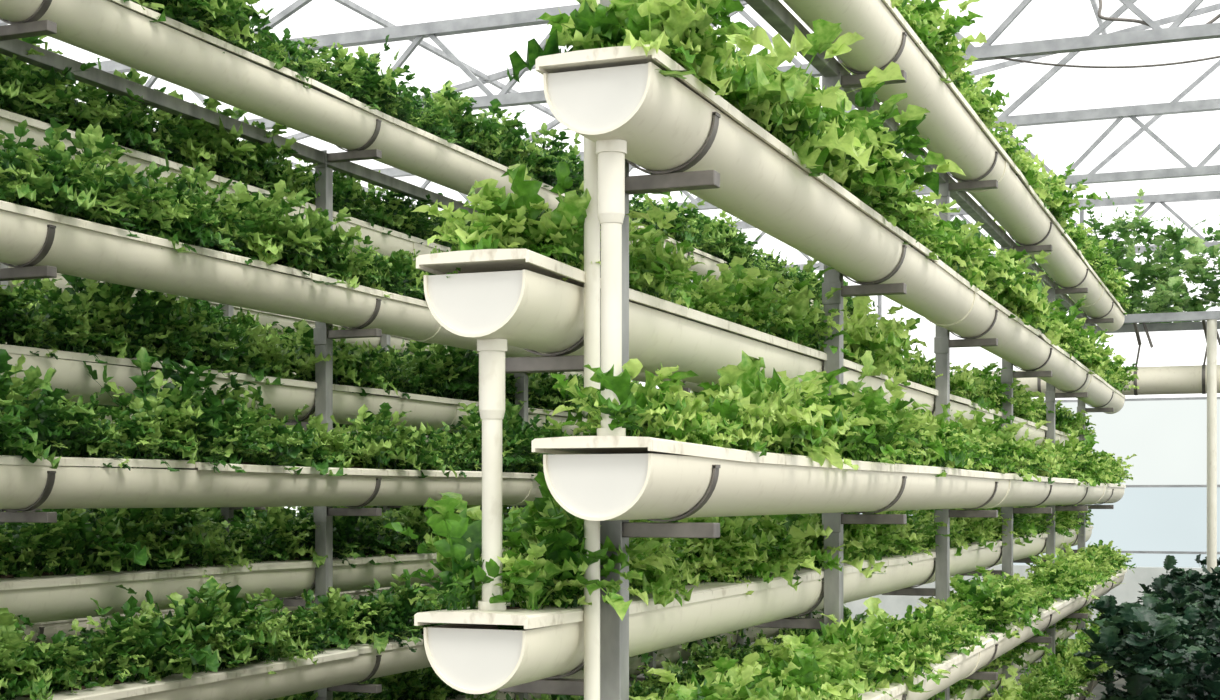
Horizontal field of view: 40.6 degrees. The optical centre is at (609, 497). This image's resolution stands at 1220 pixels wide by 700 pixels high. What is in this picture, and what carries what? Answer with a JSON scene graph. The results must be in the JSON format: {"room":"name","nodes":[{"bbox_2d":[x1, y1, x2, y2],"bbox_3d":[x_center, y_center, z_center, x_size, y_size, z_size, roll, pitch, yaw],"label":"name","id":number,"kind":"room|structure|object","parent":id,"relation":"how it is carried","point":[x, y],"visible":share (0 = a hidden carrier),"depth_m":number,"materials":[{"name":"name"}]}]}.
{"room":"greenhouse","nodes":[
{"label":"greenhouse","id":0,"kind":"room"},
{"bbox_2d":[66,0,1106,205],"bbox_3d":[0.834,-4.310,7.523,14.040,2.020,20.600,0,0,22],"label":"roof","id":1,"kind":"structure","parent":0,"point":[349,4],"depth_m":14.11,"materials":[{"name":"grey metal"}]},
{"bbox_2d":[0,0,1219,131],"bbox_3d":[1.609,-1.912,9.475,17.022,6.825,0.080,0,0,22],"label":"roof truss","id":2,"kind":"object","parent":1,"relation":"attached to","point":[419,31],"depth_m":10.28,"materials":[{"name":"grey metal"}]},
{"bbox_2d":[285,0,1219,210],"bbox_3d":[3.085,-1.912,13.192,17.022,6.825,0.080,0,0,22],"label":"roof truss","id":3,"kind":"object","parent":1,"relation":"attached to","point":[1118,113],"depth_m":12.89,"materials":[{"name":"grey metal"}]},
{"bbox_2d":[629,3,1219,271],"bbox_3d":[4.561,-1.912,16.910,17.022,6.825,0.080,0,0,22],"label":"roof truss","id":4,"kind":"object","parent":1,"relation":"attached to","point":[1162,199],"depth_m":16.58,"materials":[{"name":"grey metal"}]},
{"bbox_2d":[997,56,1219,67],"bbox_3d":[2.953,-2.419,8.929,1.904,0.174,0.035,0,0,22],"label":"hanging cable","id":5,"kind":"object","parent":1,"relation":"hanging from","point":[1215,57],"visible":1,"depth_m":9.01,"materials":[{"name":"metal"}]},
{"bbox_2d":[1098,0,1219,26],"bbox_3d":[3.049,-2.751,8.898,1.312,0.513,0.051,0,0,21],"label":"hanging cable","id":6,"kind":"object","parent":1,"relation":"hanging from","point":[1100,16],"visible":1,"depth_m":8.98,"materials":[{"name":"metal"}]},
{"bbox_2d":[556,635,1126,699],"bbox_3d":[0.834,1.550,7.523,17.000,0.100,20.600,0,0,22],"label":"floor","id":7,"kind":"structure","parent":0,"point":[1119,683],"depth_m":13.27,"materials":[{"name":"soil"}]},
{"bbox_2d":[0,262,400,626],"bbox_3d":[-1.696,0.146,9.226,0.440,2.707,10.100,0,0,22],"label":"rack","id":8,"kind":"object","parent":7,"relation":"on","point":[227,512],"visible":0.02,"depth_m":8.50,"materials":[{"name":"metal"}]},
{"bbox_2d":[17,582,442,643],"bbox_3d":[-1.587,0.569,9.179,0.217,0.146,10.320,0,0,22],"label":"trough","id":9,"kind":"object","parent":8,"relation":"on","point":[50,628],"visible":0.07,"depth_m":7.15,"materials":[{"name":"beige plastic"}]},
{"bbox_2d":[20,557,430,628],"bbox_3d":[-1.597,0.338,9.145,0.592,0.397,10.386,0,0,22],"label":"leafy plants","id":10,"kind":"object","parent":9,"relation":"on","point":[21,625],"visible":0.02,"depth_m":7.23,"materials":[{"name":"green plant"}]},
{"bbox_2d":[100,414,435,445],"bbox_3d":[-1.808,-0.342,9.267,0.223,0.147,10.320,0,0,22],"label":"trough","id":11,"kind":"object","parent":8,"relation":"on","point":[109,417],"visible":0.02,"depth_m":7.72,"materials":[{"name":"beige plastic"}]},
{"bbox_2d":[40,402,461,435],"bbox_3d":[-1.793,-0.542,9.285,0.570,0.336,10.405,0,0,22],"label":"leafy plants","id":12,"kind":"object","parent":11,"relation":"on","point":[109,407],"visible":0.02,"depth_m":7.82,"materials":[{"name":"green plant"}]},
{"bbox_2d":[8,265,583,378],"bbox_3d":[-1.810,-0.956,9.268,0.222,0.145,10.320,0,0,22],"label":"trough","id":13,"kind":"object","parent":8,"relation":"on","point":[265,317],"visible":0.1,"depth_m":9.06,"materials":[{"name":"beige plastic"}]},
{"bbox_3d":[-1.587,-0.657,9.179,0.222,0.148,10.320,0,0,22],"label":"trough","id":14,"kind":"object","parent":8,"relation":"on","visible":0},
{"bbox_2d":[12,278,656,388],"bbox_3d":[-1.581,-0.876,9.203,0.586,0.375,10.382,0,0,22],"label":"leafy plants","id":15,"kind":"object","parent":14,"relation":"in","point":[216,315],"visible":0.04,"depth_m":8.24,"materials":[{"name":"green plant"}]},
{"bbox_3d":[-1.586,-0.041,9.179,0.215,0.145,10.320,0,0,22],"label":"trough","id":16,"kind":"object","parent":8,"relation":"on","visible":0},
{"bbox_2d":[4,441,456,467],"bbox_3d":[-1.570,-0.242,9.197,0.570,0.336,10.405,0,0,22],"label":"leafy plants","id":17,"kind":"object","parent":16,"relation":"in","point":[20,453],"visible":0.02,"depth_m":6.93,"materials":[{"name":"green plant"}]},
{"bbox_3d":[-1.809,0.279,9.267,0.221,0.145,10.320,0,0,22],"label":"trough","id":18,"kind":"object","parent":8,"relation":"on","visible":0},
{"bbox_2d":[0,505,510,531],"bbox_3d":[-1.820,0.048,9.233,0.592,0.397,10.386,0,0,22],"label":"leafy plants","id":19,"kind":"object","parent":18,"relation":"on","point":[239,513],"visible":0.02,"depth_m":8.67,"materials":[{"name":"green plant"}]},
{"bbox_2d":[0,20,812,699],"bbox_3d":[-0.086,0.146,8.050,0.440,2.707,10.100,0,0,22],"label":"rack","id":20,"kind":"object","parent":7,"relation":"on","point":[10,44],"visible":0.21,"depth_m":5.69,"materials":[{"name":"metal"}]},
{"bbox_2d":[10,632,431,699],"bbox_3d":[0.023,0.570,8.002,0.219,0.144,10.320,0,0,22],"label":"trough","id":21,"kind":"object","parent":20,"relation":"on","point":[336,666],"visible":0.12,"depth_m":5.11,"materials":[{"name":"beige plastic"}]},
{"bbox_2d":[0,566,516,699],"bbox_3d":[0.040,0.368,8.020,0.570,0.336,10.405,0,0,22],"label":"leafy plants","id":22,"kind":"object","parent":21,"relation":"in","point":[213,633],"visible":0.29,"depth_m":4.75,"materials":[{"name":"green plant"}]},
{"bbox_2d":[0,109,450,260],"bbox_3d":[-0.198,-0.957,8.090,0.220,0.147,10.320,0,0,22],"label":"trough","id":23,"kind":"object","parent":20,"relation":"on","point":[396,241],"visible":0.12,"depth_m":5.21,"materials":[{"name":"beige plastic"}]},
{"bbox_2d":[0,35,484,248],"bbox_3d":[-0.188,-1.173,8.096,0.554,0.368,10.359,0,0,22],"label":"leafy plants","id":24,"kind":"object","parent":23,"relation":"on","point":[28,90],"visible":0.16,"depth_m":5.07,"materials":[{"name":"green plant"}]},
{"bbox_2d":[0,547,510,624],"bbox_3d":[-0.196,0.280,8.089,0.219,0.144,10.320,0,0,22],"label":"trough","id":25,"kind":"object","parent":20,"relation":"on","point":[48,597],"visible":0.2,"depth_m":5.02,"materials":[{"name":"beige plastic"}]},
{"bbox_2d":[0,505,763,579],"bbox_3d":[-0.183,0.078,8.109,0.570,0.336,10.405,0,0,22],"label":"leafy plants","id":26,"kind":"object","parent":25,"relation":"in","point":[79,542],"visible":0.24,"depth_m":5.03,"materials":[{"name":"green plant"}]},
{"bbox_2d":[0,455,542,510],"bbox_3d":[0.024,-0.038,8.002,0.224,0.145,10.320,0,0,22],"label":"trough","id":27,"kind":"object","parent":20,"relation":"on","point":[25,485],"visible":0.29,"depth_m":4.84,"materials":[{"name":"beige plastic"}]},
{"bbox_2d":[0,347,582,480],"bbox_3d":[0.029,-0.260,8.026,0.586,0.375,10.382,0,0,22],"label":"leafy plants","id":28,"kind":"object","parent":27,"relation":"in","point":[172,420],"visible":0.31,"depth_m":4.77,"materials":[{"name":"green plant"}]},
{"bbox_2d":[0,344,582,435],"bbox_3d":[-0.199,-0.342,8.090,0.224,0.148,10.320,0,0,22],"label":"trough","id":29,"kind":"object","parent":20,"relation":"on","point":[72,374],"visible":0.27,"depth_m":5.57,"materials":[{"name":"beige plastic"}]},
{"bbox_2d":[0,274,698,414],"bbox_3d":[-0.194,-0.561,8.115,0.586,0.375,10.382,0,0,22],"label":"leafy plants","id":30,"kind":"object","parent":29,"relation":"on","point":[116,327],"visible":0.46,"depth_m":5.19,"materials":[{"name":"green plant"}]},
{"bbox_2d":[0,200,703,391],"bbox_3d":[0.024,-0.656,8.002,0.217,0.145,10.320,0,0,22],"label":"trough","id":31,"kind":"object","parent":20,"relation":"on","point":[29,236],"visible":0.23,"depth_m":4.79,"materials":[{"name":"beige plastic"}]},
{"bbox_2d":[0,118,436,300],"bbox_3d":[0.035,-0.873,8.007,0.554,0.368,10.359,0,0,22],"label":"leafy plants","id":32,"kind":"object","parent":31,"relation":"on","point":[255,226],"visible":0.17,"depth_m":4.67,"materials":[{"name":"green plant"}]},
{"bbox_2d":[0,0,849,317],"bbox_3d":[0.022,-1.271,8.002,0.220,0.146,10.320,0,0,22],"label":"trough","id":33,"kind":"object","parent":20,"relation":"on","point":[170,50],"visible":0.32,"depth_m":5.02,"materials":[{"name":"beige plastic"}]},
{"bbox_2d":[124,0,879,322],"bbox_3d":[0.013,-1.502,7.968,0.592,0.397,10.386,0,0,22],"label":"leafy plants","id":34,"kind":"object","parent":33,"relation":"in","point":[229,21],"visible":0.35,"depth_m":6.19,"materials":[{"name":"green plant"}]},
{"bbox_2d":[419,609,822,699],"bbox_3d":[-0.201,0.887,8.091,0.216,0.150,10.320,0,0,22],"label":"trough","id":35,"kind":"object","parent":20,"relation":"on","point":[671,653],"visible":0.07,"depth_m":9.17,"materials":[{"name":"beige plastic"}]},
{"bbox_2d":[269,603,848,699],"bbox_3d":[-0.210,0.658,8.056,0.592,0.397,10.386,0,0,22],"label":"leafy plants","id":36,"kind":"object","parent":35,"relation":"on","point":[424,683],"visible":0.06,"depth_m":6.44,"materials":[{"name":"green plant"}]},
{"bbox_3d":[0.023,1.158,8.002,0.219,0.147,10.320,0,0,22],"label":"trough","id":37,"kind":"object","parent":20,"relation":"on","visible":0},
{"bbox_2d":[479,605,868,699],"bbox_3d":[0.013,0.928,7.968,0.592,0.397,10.386,0,0,22],"label":"leafy plants","id":38,"kind":"object","parent":37,"relation":"on","point":[652,684],"visible":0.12,"depth_m":9.17,"materials":[{"name":"green plant"}]},
{"bbox_2d":[499,0,1113,699],"bbox_3d":[1.635,0.155,7.133,0.420,2.690,9.335,0,0,22],"label":"rack","id":39,"kind":"object","parent":7,"relation":"on","point":[614,632],"visible":0.49,"depth_m":4.50,"materials":[{"name":"metal"}]},
{"bbox_2d":[582,0,599,699],"bbox_3d":[-0.032,0.125,2.918,0.035,2.750,0.035,0,0,22],"label":"riser pipe","id":40,"kind":"object","parent":39,"relation":"attached to","point":[591,224],"visible":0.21,"depth_m":2.90,"materials":[{"name":"plastic"}]},
{"bbox_2d":[416,249,1078,447],"bbox_3d":[1.531,-0.336,7.169,0.224,0.149,9.555,0,0,22],"label":"trough","id":41,"kind":"object","parent":39,"relation":"on","point":[521,297],"visible":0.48,"depth_m":2.95,"materials":[{"name":"beige plastic"}]},
{"bbox_2d":[477,339,506,610],"bbox_3d":[-0.201,-0.037,2.807,0.052,0.464,0.052,0,0,22],"label":"drain pipe","id":42,"kind":"object","parent":41,"relation":"attached to","point":[491,351],"visible":0.77,"depth_m":2.79,"materials":[{"name":"plastic"}]},
{"bbox_2d":[411,161,1095,442],"bbox_3d":[1.522,-0.514,7.146,0.509,0.294,9.508,0,0,22],"label":"leafy plants","id":43,"kind":"object","parent":41,"relation":"on","point":[522,219],"visible":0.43,"depth_m":3.82,"materials":[{"name":"green plant"}]},
{"bbox_2d":[414,525,1092,693],"bbox_3d":[1.532,0.259,7.169,0.220,0.147,9.555,0,0,22],"label":"trough","id":44,"kind":"object","parent":39,"relation":"on","point":[470,654],"visible":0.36,"depth_m":3.30,"materials":[{"name":"beige plastic"}]},
{"bbox_2d":[383,471,1093,629],"bbox_3d":[1.552,0.046,7.177,0.539,0.359,9.730,0,0,22],"label":"leafy plants","id":45,"kind":"object","parent":44,"relation":"on","point":[546,562],"visible":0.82,"depth_m":3.21,"materials":[{"name":"green plant"}]},
{"bbox_2d":[532,436,1125,521],"bbox_3d":[1.736,-0.030,7.088,0.220,0.145,9.555,0,0,22],"label":"trough","id":46,"kind":"object","parent":39,"relation":"on","point":[593,478],"visible":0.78,"depth_m":3.14,"materials":[{"name":"beige plastic"}]},
{"bbox_2d":[543,350,1136,485],"bbox_3d":[1.718,-0.226,7.113,0.585,0.326,9.615,0,0,22],"label":"leafy plants","id":47,"kind":"object","parent":46,"relation":"on","point":[754,412],"visible":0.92,"depth_m":3.66,"materials":[{"name":"green plant"}]},
{"bbox_2d":[535,45,1124,413],"bbox_3d":[1.734,-0.654,7.089,0.216,0.148,9.555,0,0,22],"label":"trough","id":48,"kind":"object","parent":39,"relation":"on","point":[668,124],"visible":0.96,"depth_m":3.33,"materials":[{"name":"beige plastic"}]},
{"bbox_2d":[596,139,626,435],"bbox_3d":[0.002,-0.342,2.727,0.052,0.493,0.052,0,0,22],"label":"drain pipe","id":49,"kind":"object","parent":48,"relation":"attached to","point":[611,154],"visible":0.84,"depth_m":2.71,"materials":[{"name":"plastic"}]},
{"bbox_2d":[507,0,1138,392],"bbox_3d":[1.751,-0.875,7.119,0.602,0.378,9.696,0,0,22],"label":"leafy plants","id":50,"kind":"object","parent":48,"relation":"on","point":[854,149],"visible":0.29,"depth_m":3.44,"materials":[{"name":"green plant"}]},
{"bbox_2d":[783,0,1126,331],"bbox_3d":[1.737,-1.227,7.088,0.215,0.148,9.555,0,0,22],"label":"trough","id":51,"kind":"object","parent":39,"relation":"on","point":[952,127],"visible":0.92,"depth_m":5.43,"materials":[{"name":"beige plastic"}]},
{"bbox_2d":[840,0,1131,314],"bbox_3d":[1.743,-1.422,7.039,0.585,0.326,9.615,0,0,22],"label":"leafy plants","id":52,"kind":"object","parent":51,"relation":"on","point":[924,17],"visible":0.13,"depth_m":5.86,"materials":[{"name":"green plant"}]},
{"bbox_2d":[858,569,1126,699],"bbox_3d":[1.737,0.559,7.088,0.216,0.146,9.555,0,0,22],"label":"trough","id":53,"kind":"object","parent":39,"relation":"on","point":[967,665],"visible":0.23,"depth_m":5.70,"materials":[{"name":"beige plastic"}]},
{"bbox_2d":[629,540,1135,699],"bbox_3d":[1.734,0.379,7.086,0.509,0.294,9.508,0,0,22],"label":"leafy plants","id":54,"kind":"object","parent":53,"relation":"on","point":[844,662],"visible":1,"depth_m":4.46,"materials":[{"name":"green plant"}]},
{"bbox_2d":[950,609,1091,699],"bbox_3d":[1.531,0.839,7.170,0.225,0.146,9.555,0,0,22],"label":"trough","id":55,"kind":"object","parent":39,"relation":"on","point":[970,693],"visible":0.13,"depth_m":8.24,"materials":[{"name":"beige plastic"}]},
{"bbox_2d":[927,601,1095,699],"bbox_3d":[1.538,0.643,7.120,0.585,0.326,9.615,0,0,22],"label":"leafy plants","id":56,"kind":"object","parent":55,"relation":"on","point":[1015,653],"visible":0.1,"depth_m":7.47,"materials":[{"name":"green plant"}]},
{"bbox_2d":[1064,673,1100,699],"bbox_3d":[1.735,1.078,7.088,0.218,0.148,9.555,0,0,22],"label":"trough","id":57,"kind":"object","parent":39,"relation":"on","point":[1092,683],"visible":0.11,"depth_m":9.03,"materials":[{"name":"beige plastic"}]},
{"bbox_2d":[974,612,1115,699],"bbox_3d":[1.704,0.867,7.056,0.539,0.359,9.730,0,0,22],"label":"leafy plants","id":58,"kind":"object","parent":57,"relation":"on","point":[1062,674],"visible":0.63,"depth_m":8.33,"materials":[{"name":"green plant"}]},
{"bbox_2d":[1075,311,1219,579],"bbox_3d":[5.829,0.070,11.840,5.900,2.860,0.790,0,0,22],"label":"support frame","id":59,"kind":"object","parent":7,"relation":"on","point":[1210,327],"visible":0.66,"depth_m":12.02,"materials":[{"name":"metal"}]},
{"bbox_2d":[953,365,1219,396],"bbox_3d":[5.540,-0.880,11.788,6.400,0.218,0.218,0,0,22],"label":"supply pipe","id":60,"kind":"object","parent":59,"relation":"attached to","point":[1157,380],"visible":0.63,"depth_m":12.26,"materials":[{"name":"beige plastic"}]},
{"bbox_2d":[970,188,1219,325],"bbox_3d":[5.716,-1.817,12.001,6.548,0.974,1.642,0,0,22],"label":"leafy plants","id":61,"kind":"object","parent":59,"relation":"on","point":[1167,282],"visible":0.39,"depth_m":12.38,"materials":[{"name":"green plant"}]},
{"bbox_3d":[-3.480,0.147,9.935,0.440,2.707,10.100,0,0,22],"label":"rack","id":62,"kind":"object","parent":7,"relation":"on","visible":0},
{"bbox_3d":[-3.593,0.278,9.975,0.218,0.149,10.320,0,0,22],"label":"trough","id":63,"kind":"object","parent":62,"relation":"on","visible":0},
{"bbox_2d":[52,506,372,516],"bbox_3d":[-3.604,0.048,9.941,0.592,0.397,10.386,0,0,22],"label":"leafy plants","id":64,"kind":"object","parent":63,"relation":"on","point":[301,508],"visible":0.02,"depth_m":12.91,"materials":[{"name":"green plant"}]},
{"bbox_3d":[4.799,1.380,9.177,3.150,0.240,6.800,0,0,22],"label":"planting bed","id":65,"kind":"object","parent":7,"relation":"on","visible":0},
{"bbox_2d":[1073,554,1219,699],"bbox_3d":[4.707,0.823,9.238,3.505,0.911,6.874,0,0,22],"label":"bushes","id":66,"kind":"object","parent":65,"relation":"on","point":[1166,647],"visible":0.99,"depth_m":7.00,"materials":[{"name":"green plant"}]},
{"bbox_2d":[507,399,1219,567],"bbox_3d":[4.634,-1.900,17.096,17.000,6.800,0.001,0,0,22],"label":"wall","id":67,"kind":"structure","parent":0,"point":[1168,438],"depth_m":16.73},
{"bbox_2d":[692,209,1219,638],"bbox_3d":[4.695,-0.775,17.018,17.170,4.550,0.100,0,0,22],"label":"trim","id":68,"kind":"structure","parent":67,"relation":"attached to","point":[1128,592],"depth_m":16.79,"materials":[{"name":"metal"}]}
]}

